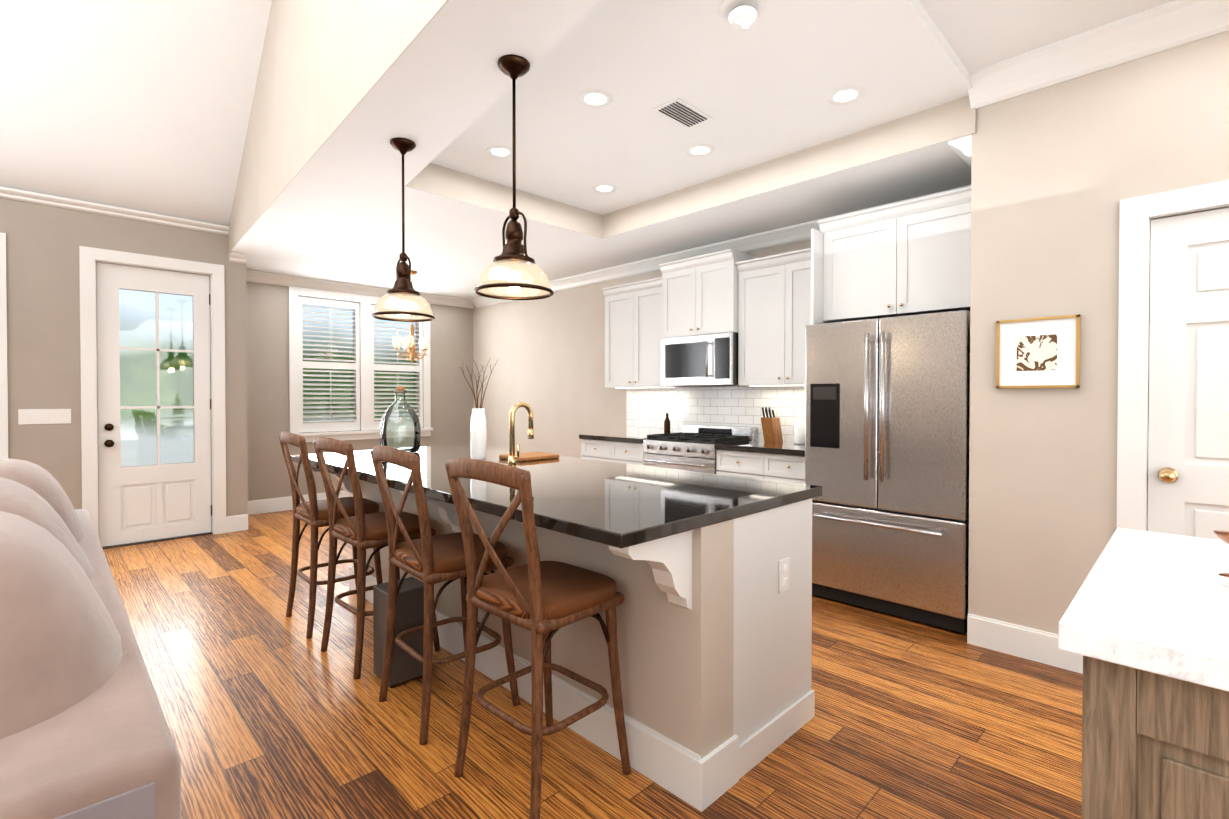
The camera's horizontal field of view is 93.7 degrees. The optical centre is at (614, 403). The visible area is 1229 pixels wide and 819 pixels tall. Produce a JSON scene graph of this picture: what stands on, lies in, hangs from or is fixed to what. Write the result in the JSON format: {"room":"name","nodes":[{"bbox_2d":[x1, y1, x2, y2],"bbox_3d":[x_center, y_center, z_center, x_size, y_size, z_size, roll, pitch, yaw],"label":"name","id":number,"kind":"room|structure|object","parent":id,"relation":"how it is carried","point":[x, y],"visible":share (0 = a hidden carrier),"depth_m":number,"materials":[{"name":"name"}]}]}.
{"room":"kitchen","nodes":[
{"label":"kitchen","id":0,"kind":"room"},
{"bbox_2d":[0,0,1173,298],"bbox_3d":[-1.508,-2.207,1.776,8.300,1.650,9.850,-1,1,-45],"label":"ceiling","id":1,"kind":"structure","parent":0,"point":[266,130],"depth_m":3.65,"materials":[{"name":"white paint"}]},
{"bbox_2d":[371,137,434,321],"bbox_3d":[-1.135,-0.928,3.093,0.323,0.940,0.323,-1,1,-45],"label":"pendant light","id":2,"kind":"object","parent":1,"relation":"hanging from","point":[403,292],"visible":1,"depth_m":3.06,"materials":[{"name":"brown metal"}]},
{"bbox_2d":[393,270,429,362],"bbox_3d":[-2.212,-0.934,6.279,0.383,1.000,0.370,-1,1,-45],"label":"chandelier","id":3,"kind":"object","parent":1,"relation":"hanging from","point":[410,347],"visible":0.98,"depth_m":6.25,"materials":[{"name":"gold metal"}]},
{"bbox_2d":[486,146,512,157],"bbox_3d":[-0.728,-1.602,3.670,0.184,0.004,0.184,-1,1,-45],"label":"recessed light","id":4,"kind":"object","parent":1,"relation":"in","point":[500,151],"visible":0.98,"depth_m":3.66,"materials":[{"name":"white glass"}]},
{"bbox_2d":[474,54,553,299],"bbox_3d":[-0.411,-0.919,2.360,0.323,0.940,0.323,-1,1,-45],"label":"pendant light","id":5,"kind":"object","parent":1,"relation":"hanging from","point":[513,260],"visible":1,"depth_m":2.32,"materials":[{"name":"brown metal"}]},
{"bbox_2d":[578,90,612,107],"bbox_3d":[-0.099,-1.594,3.018,0.184,0.004,0.184,-1,1,-45],"label":"recessed light","id":6,"kind":"object","parent":1,"relation":"in","point":[595,98],"visible":1,"depth_m":3.01,"materials":[{"name":"white glass"}]},
{"bbox_2d":[593,184,616,192],"bbox_3d":[-0.073,-1.609,4.316,0.184,0.004,0.184,-1,1,-45],"label":"recessed light","id":7,"kind":"object","parent":1,"relation":"in","point":[604,188],"visible":1,"depth_m":4.31,"materials":[{"name":"white plastic"}]},
{"bbox_2d":[652,98,712,128],"bbox_3d":[0.379,-1.594,3.175,0.320,0.008,0.170,-1,1,-45],"label":"ceiling vent","id":8,"kind":"object","parent":1,"relation":"in","point":[682,113],"visible":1,"depth_m":3.16,"materials":[{"name":"grey metal"}]},
{"bbox_2d":[685,144,713,156],"bbox_3d":[0.541,-1.602,3.651,0.184,0.004,0.184,-1,1,-45],"label":"recessed light","id":9,"kind":"object","parent":1,"relation":"in","point":[700,150],"visible":1,"depth_m":3.65,"materials":[{"name":"white plastic"}]},
{"bbox_2d":[718,0,766,27],"bbox_3d":[0.515,-1.548,2.311,0.192,0.079,0.192,-1,1,-45],"label":"recessed light","id":10,"kind":"object","parent":1,"relation":"in","point":[742,16],"visible":1,"depth_m":2.29,"materials":[{"name":"white glass"}]},
{"bbox_2d":[827,86,864,104],"bbox_3d":[1.198,-1.594,2.985,0.184,0.004,0.184,-1,1,-45],"label":"recessed light","id":11,"kind":"object","parent":1,"relation":"in","point":[845,95],"visible":1,"depth_m":2.98,"materials":[{"name":"white plastic"}]},
{"bbox_2d":[103,510,1082,818],"bbox_3d":[-1.508,1.297,1.838,8.570,0.060,10.120,-1,1,-45],"label":"floor","id":12,"kind":"structure","parent":0,"point":[271,710],"depth_m":2.25,"materials":[{"name":"brown wood"}]},
{"bbox_2d":[0,459,180,818],"bbox_3d":[-1.845,0.736,1.293,1.134,1.074,2.453,-1,1,-45],"label":"sofa","id":13,"kind":"object","parent":12,"relation":"on","point":[85,732],"visible":1,"depth_m":0.89,"materials":[{"name":"fabric"}]},
{"bbox_2d":[279,431,382,637],"bbox_3d":[-1.642,0.703,3.344,0.486,1.097,0.448,-1,1,-45],"label":"stool","id":14,"kind":"object","parent":12,"relation":"on","point":[312,512],"visible":0.73,"depth_m":3.21,"materials":[{"name":"brown wood"}]},
{"bbox_2d":[313,437,439,678],"bbox_3d":[-1.201,0.708,2.897,0.486,1.097,0.448,-1,1,-45],"label":"stool","id":15,"kind":"object","parent":12,"relation":"on","point":[361,531],"visible":0.77,"depth_m":2.74,"materials":[{"name":"brown wood"}]},
{"bbox_2d":[373,577,423,687],"bbox_3d":[-0.982,1.048,2.655,0.190,0.420,0.180,-1,1,-45],"label":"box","id":16,"kind":"object","parent":12,"relation":"on","point":[405,666],"visible":0.79,"depth_m":2.59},
{"bbox_2d":[370,446,519,744],"bbox_3d":[-0.714,0.714,2.406,0.490,1.097,0.456,-1,1,-45],"label":"stool","id":17,"kind":"object","parent":12,"relation":"on","point":[428,559],"visible":0.85,"depth_m":2.29,"materials":[{"name":"brown wood"}]},
{"bbox_2d":[445,458,630,818],"bbox_3d":[-0.259,0.719,1.944,0.488,1.097,0.452,-1,1,-45],"label":"stool","id":18,"kind":"object","parent":12,"relation":"on","point":[543,602],"visible":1,"depth_m":1.85,"materials":[{"name":"brown wood"}]},
{"bbox_2d":[312,468,818,811],"bbox_3d":[-0.580,0.814,2.994,1.053,0.880,2.922,-1,1,-45],"label":"kitchen island","id":19,"kind":"object","parent":12,"relation":"on","point":[710,574],"depth_m":2.02,"materials":[{"name":"beige paint"}]},
{"bbox_2d":[291,444,821,551],"bbox_3d":[-0.593,0.354,3.000,1.180,0.040,2.935,-1,1,-45],"label":"island countertop","id":20,"kind":"structure","parent":19,"relation":"on","point":[609,504],"depth_m":2.24,"materials":[{"name":"black stone"}]},
{"bbox_2d":[380,386,420,452],"bbox_3d":[-1.413,0.104,3.800,0.256,0.431,0.256,-1,1,-45],"label":"glass jug","id":21,"kind":"object","parent":20,"relation":"on","point":[416,444],"visible":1,"depth_m":3.83,"materials":[{"name":"clear glass"}]},
{"bbox_2d":[460,358,498,459],"bbox_3d":[-0.779,0.032,3.317,0.194,0.594,0.238,-1,1,-45],"label":"vase","id":22,"kind":"object","parent":20,"relation":"on","point":[478,439],"visible":0.96,"depth_m":3.27,"materials":[{"name":"white ceramic"}]},
{"bbox_2d":[508,402,533,467],"bbox_3d":[-0.467,0.163,2.914,0.161,0.342,0.091,-1,1,-45],"label":"faucet","id":23,"kind":"object","parent":20,"relation":"on","point":[512,457],"visible":0.85,"depth_m":2.88,"materials":[{"name":"gold metal"}]},
{"bbox_2d":[499,452,558,461],"bbox_3d":[-0.507,0.316,3.425,0.280,0.023,0.230,-1,1,-45],"label":"cutting board","id":24,"kind":"object","parent":20,"relation":"on","point":[530,456],"visible":0.9,"depth_m":3.37,"materials":[{"name":"brown wood"}]},
{"bbox_2d":[581,439,642,465],"bbox_3d":[0.184,0.784,5.560,0.615,0.880,0.825,-1,1,-45],"label":"base cabinet","id":25,"kind":"object","parent":12,"relation":"on","point":[601,450],"depth_m":5.32,"materials":[{"name":"white wood"}]},
{"bbox_2d":[643,424,756,473],"bbox_3d":[0.715,0.706,4.962,0.684,1.010,0.759,-1,1,-45],"label":"range","id":26,"kind":"object","parent":12,"relation":"on","point":[689,447],"visible":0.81,"depth_m":4.83,"materials":[{"name":"grey metal"}]},
{"bbox_2d":[717,449,804,483],"bbox_3d":[1.307,0.797,4.422,0.615,0.880,0.832,-1,1,-45],"label":"base cabinet","id":27,"kind":"object","parent":12,"relation":"on","point":[777,467],"depth_m":4.21,"materials":[{"name":"white wood"}]},
{"bbox_2d":[579,432,804,455],"bbox_3d":[0.736,0.331,4.978,0.640,0.040,2.437,-1,1,-45],"label":"countertop","id":28,"kind":"structure","parent":27,"relation":"on","point":[783,447],"depth_m":4.45,"materials":[{"name":"stone"}]},
{"bbox_2d":[664,413,669,433],"bbox_3d":[0.500,0.199,5.464,0.059,0.210,0.059,0,1,33],"label":"bottle","id":29,"kind":"object","parent":28,"relation":"on","point":[667,422],"depth_m":5.44,"materials":[{"name":"brown glass"}]},
{"bbox_2d":[761,407,782,442],"bbox_3d":[1.269,0.172,4.649,0.191,0.283,0.100,-1,1,-45],"label":"knife block","id":30,"kind":"object","parent":28,"relation":"on","point":[771,429],"visible":1,"depth_m":4.61,"materials":[{"name":"brown wood"}]},
{"bbox_2d":[794,423,804,443],"bbox_3d":[1.441,0.233,4.469,0.095,0.165,0.095,0,1,36],"label":"jar","id":31,"kind":"object","parent":28,"relation":"on","point":[799,433],"depth_m":4.43,"materials":[{"name":"white ceramic"}]},
{"bbox_2d":[805,310,969,632],"bbox_3d":[1.817,0.364,3.653,0.892,1.735,0.918,-1,1,-45],"label":"fridge","id":32,"kind":"object","parent":12,"relation":"on","point":[887,418],"visible":0.83,"depth_m":3.31,"materials":[{"name":"grey metal"}]},
{"bbox_2d":[1058,528,1228,818],"bbox_3d":[1.331,0.825,1.156,1.020,0.900,0.570,-1,1,-45],"label":"sideboard","id":33,"kind":"object","parent":12,"relation":"on","point":[1144,626],"visible":1,"depth_m":0.96,"materials":[{"name":"brown wood"}]},
{"bbox_2d":[1214,530,1228,577],"bbox_3d":[1.317,0.147,1.112,0.230,0.454,0.219,-1,1,-45],"label":"sculpture","id":34,"kind":"object","parent":33,"relation":"on","point":[1223,536],"visible":1,"depth_m":1.16,"materials":[{"name":"brown"}]},
{"bbox_2d":[0,31,1228,634],"bbox_3d":[-1.508,-0.883,1.812,8.570,4.300,10.120,-1,1,-45],"label":"wall","id":35,"kind":"structure","parent":0,"point":[1060,171],"depth_m":2.94,"materials":[{"name":"beige paint"}]},
{"bbox_2d":[0,232,8,458],"bbox_3d":[-5.081,-0.376,4.066,1.130,1.855,0.100,-1,1,-45],"label":"door frame","id":36,"kind":"structure","parent":35,"relation":"attached to","point":[3,295],"depth_m":4.42,"materials":[{"name":"white wood"}]},
{"bbox_2d":[18,409,70,424],"bbox_3d":[-4.545,0.106,4.594,0.296,0.118,0.008,-1,1,-45],"label":"switch plate","id":37,"kind":"object","parent":35,"relation":"attached to","point":[44,416],"visible":1,"depth_m":4.59,"materials":[{"name":"white plastic"}]},
{"bbox_2d":[0,186,247,263],"bbox_3d":[-5.430,-1.482,3.652,5.340,0.315,0.080,-1,1,-45],"label":"crown molding","id":38,"kind":"structure","parent":35,"relation":"attached to","point":[7,193],"depth_m":4.86,"materials":[{"name":"white wood"}]},
{"bbox_2d":[79,246,225,548],"bbox_3d":[-4.088,-0.034,5.142,1.000,2.525,0.170,-1,1,-45],"label":"door frame","id":39,"kind":"structure","parent":35,"relation":"attached to","point":[88,256],"depth_m":4.98,"materials":[{"name":"white wood"}]},
{"bbox_2d":[96,262,211,546],"bbox_3d":[-4.064,0.012,5.123,0.796,2.406,0.121,-1,1,-45],"label":"back door","id":40,"kind":"structure","parent":35,"relation":"in","point":[156,501],"depth_m":5.11,"materials":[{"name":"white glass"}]},
{"bbox_2d":[226,490,349,517],"bbox_3d":[-3.068,1.130,7.183,2.940,0.152,0.016,-1,1,-45],"label":"baseboard","id":41,"kind":"structure","parent":35,"relation":"attached to","point":[281,503],"depth_m":6.44,"materials":[{"name":"white wood"}]},
{"bbox_2d":[246,269,467,307],"bbox_3d":[-3.078,-1.388,7.078,2.820,0.110,0.110,-1,1,-45],"label":"crown molding","id":42,"kind":"structure","parent":35,"relation":"attached to","point":[251,275],"depth_m":6.80,"materials":[{"name":"white wood"}]},
{"bbox_2d":[298,296,422,432],"bbox_3d":[-3.138,-0.455,7.193,1.520,1.580,0.148,-1,1,-45],"label":"window shutters","id":43,"kind":"object","parent":35,"relation":"attached to","point":[354,424],"visible":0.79,"depth_m":7.03,"materials":[{"name":"white wood"}]},
{"bbox_2d":[288,286,432,441],"bbox_3d":[-3.092,-0.447,7.146,1.750,1.785,0.090,-1,1,-45],"label":"window frame","id":44,"kind":"structure","parent":35,"relation":"attached to","point":[365,301],"depth_m":7.10,"materials":[{"name":"white wood"}]},
{"bbox_2d":[601,284,624,388],"bbox_3d":[0.175,-0.656,5.765,0.315,0.996,0.463,-1,1,-45],"label":"upper cabinet","id":45,"kind":"object","parent":35,"relation":"attached to","point":[614,295],"depth_m":5.72,"materials":[{"name":"white wood"}]},
{"bbox_2d":[625,278,685,388],"bbox_3d":[0.417,-0.653,5.520,0.315,0.996,0.463,-1,1,-45],"label":"upper cabinet","id":46,"kind":"object","parent":35,"relation":"attached to","point":[643,298],"depth_m":5.45,"materials":[{"name":"white wood"}]},
{"bbox_2d":[661,258,688,338],"bbox_3d":[0.716,-0.916,5.171,0.375,0.661,0.440,-1,1,-45],"label":"upper cabinet","id":47,"kind":"object","parent":35,"relation":"attached to","point":[675,275],"depth_m":5.09,"materials":[{"name":"white wood"}]},
{"bbox_2d":[626,386,804,441],"bbox_3d":[0.975,0.238,5.194,0.004,0.780,2.412,-1,1,-45],"label":"tile backsplash","id":48,"kind":"structure","parent":35,"relation":"attached to","point":[647,409],"depth_m":5.26,"materials":[{"name":"white tile"}]},
{"bbox_2d":[468,186,963,308],"bbox_3d":[0.206,-1.375,5.880,0.110,0.110,6.430,-1,1,-45],"label":"crown molding","id":49,"kind":"structure","parent":35,"relation":"attached to","point":[798,232],"depth_m":5.45,"materials":[{"name":"white wood"}]},
{"bbox_2d":[689,249,757,335],"bbox_3d":[0.942,-0.914,4.942,0.375,0.661,0.439,-1,1,-45],"label":"upper cabinet","id":50,"kind":"object","parent":35,"relation":"attached to","point":[712,277],"depth_m":4.80,"materials":[{"name":"white wood"}]},
{"bbox_2d":[661,332,738,386],"bbox_3d":[0.804,-0.368,5.038,0.441,0.428,0.755,-1,1,-45],"label":"microwave","id":51,"kind":"object","parent":50,"relation":"attached to","point":[703,360],"visible":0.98,"depth_m":4.87,"materials":[{"name":"grey metal"}]},
{"bbox_2d":[737,254,776,385],"bbox_3d":[1.288,-0.643,4.637,0.315,0.996,0.476,-1,1,-45],"label":"upper cabinet","id":52,"kind":"object","parent":35,"relation":"attached to","point":[756,277],"depth_m":4.58,"materials":[{"name":"white wood"}]},
{"bbox_2d":[773,246,824,385],"bbox_3d":[1.539,-0.640,4.384,0.315,0.996,0.475,-1,1,-45],"label":"upper cabinet","id":53,"kind":"object","parent":35,"relation":"attached to","point":[799,271],"depth_m":4.35,"materials":[{"name":"white wood"}]},
{"bbox_2d":[821,206,884,322],"bbox_3d":[1.808,-0.892,3.909,0.595,0.671,0.531,-1,1,-45],"label":"upper cabinet","id":54,"kind":"object","parent":35,"relation":"attached to","point":[852,245],"depth_m":3.75,"materials":[{"name":"white wood"}]},
{"bbox_2d":[881,186,970,317],"bbox_3d":[2.097,-0.889,3.615,0.595,0.671,0.531,-1,1,-45],"label":"upper cabinet","id":55,"kind":"object","parent":35,"relation":"attached to","point":[909,257],"depth_m":3.43,"materials":[{"name":"white wood"}]},
{"bbox_2d":[964,160,970,186],"bbox_3d":[2.098,-1.345,3.308,0.750,0.110,0.110,-1,1,-45],"label":"crown molding","id":56,"kind":"structure","parent":35,"relation":"attached to","point":[968,162],"depth_m":3.29,"materials":[{"name":"white wood"}]},
{"bbox_2d":[967,613,1082,673],"bbox_3d":[2.052,1.180,2.810,0.016,0.152,0.575,-1,1,-45],"label":"baseboard","id":57,"kind":"structure","parent":35,"relation":"attached to","point":[1036,645],"depth_m":2.84,"materials":[{"name":"white wood"}]},
{"bbox_2d":[996,314,1080,387],"bbox_3d":[2.048,-0.244,2.793,0.021,0.340,0.330,-1,1,-45],"label":"picture frame","id":58,"kind":"object","parent":35,"relation":"attached to","point":[1042,352],"visible":0.92,"depth_m":2.78,"materials":[{"name":"white paper"}]},
{"bbox_2d":[948,0,1228,159],"bbox_3d":[2.970,-1.457,1.765,0.135,0.370,3.530,-1,1,-45],"label":"crown molding","id":59,"kind":"structure","parent":35,"relation":"attached to","point":[1152,30],"depth_m":2.57,"materials":[{"name":"white wood"}]},
{"bbox_2d":[1116,180,1228,530],"bbox_3d":[2.658,0.180,2.266,0.140,2.165,1.015,-1,1,-45],"label":"door frame","id":60,"kind":"structure","parent":35,"relation":"attached to","point":[1138,214],"depth_m":2.53,"materials":[{"name":"white wood"}]},
{"bbox_2d":[1147,208,1228,539],"bbox_3d":[2.621,0.226,2.231,0.118,2.050,0.813,-1,1,-45],"label":"pantry door","id":61,"kind":"structure","parent":35,"relation":"in","point":[1188,459],"depth_m":2.44,"materials":[{"name":"white wood"}]},
{"label":"outside","id":62,"kind":"structure","parent":0,"visible":0},
{"bbox_2d":[119,289,415,466],"bbox_3d":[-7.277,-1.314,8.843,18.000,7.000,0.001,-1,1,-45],"label":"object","id":63,"kind":"structure","parent":62,"point":[188,368],"depth_m":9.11,"materials":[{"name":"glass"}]}
]}

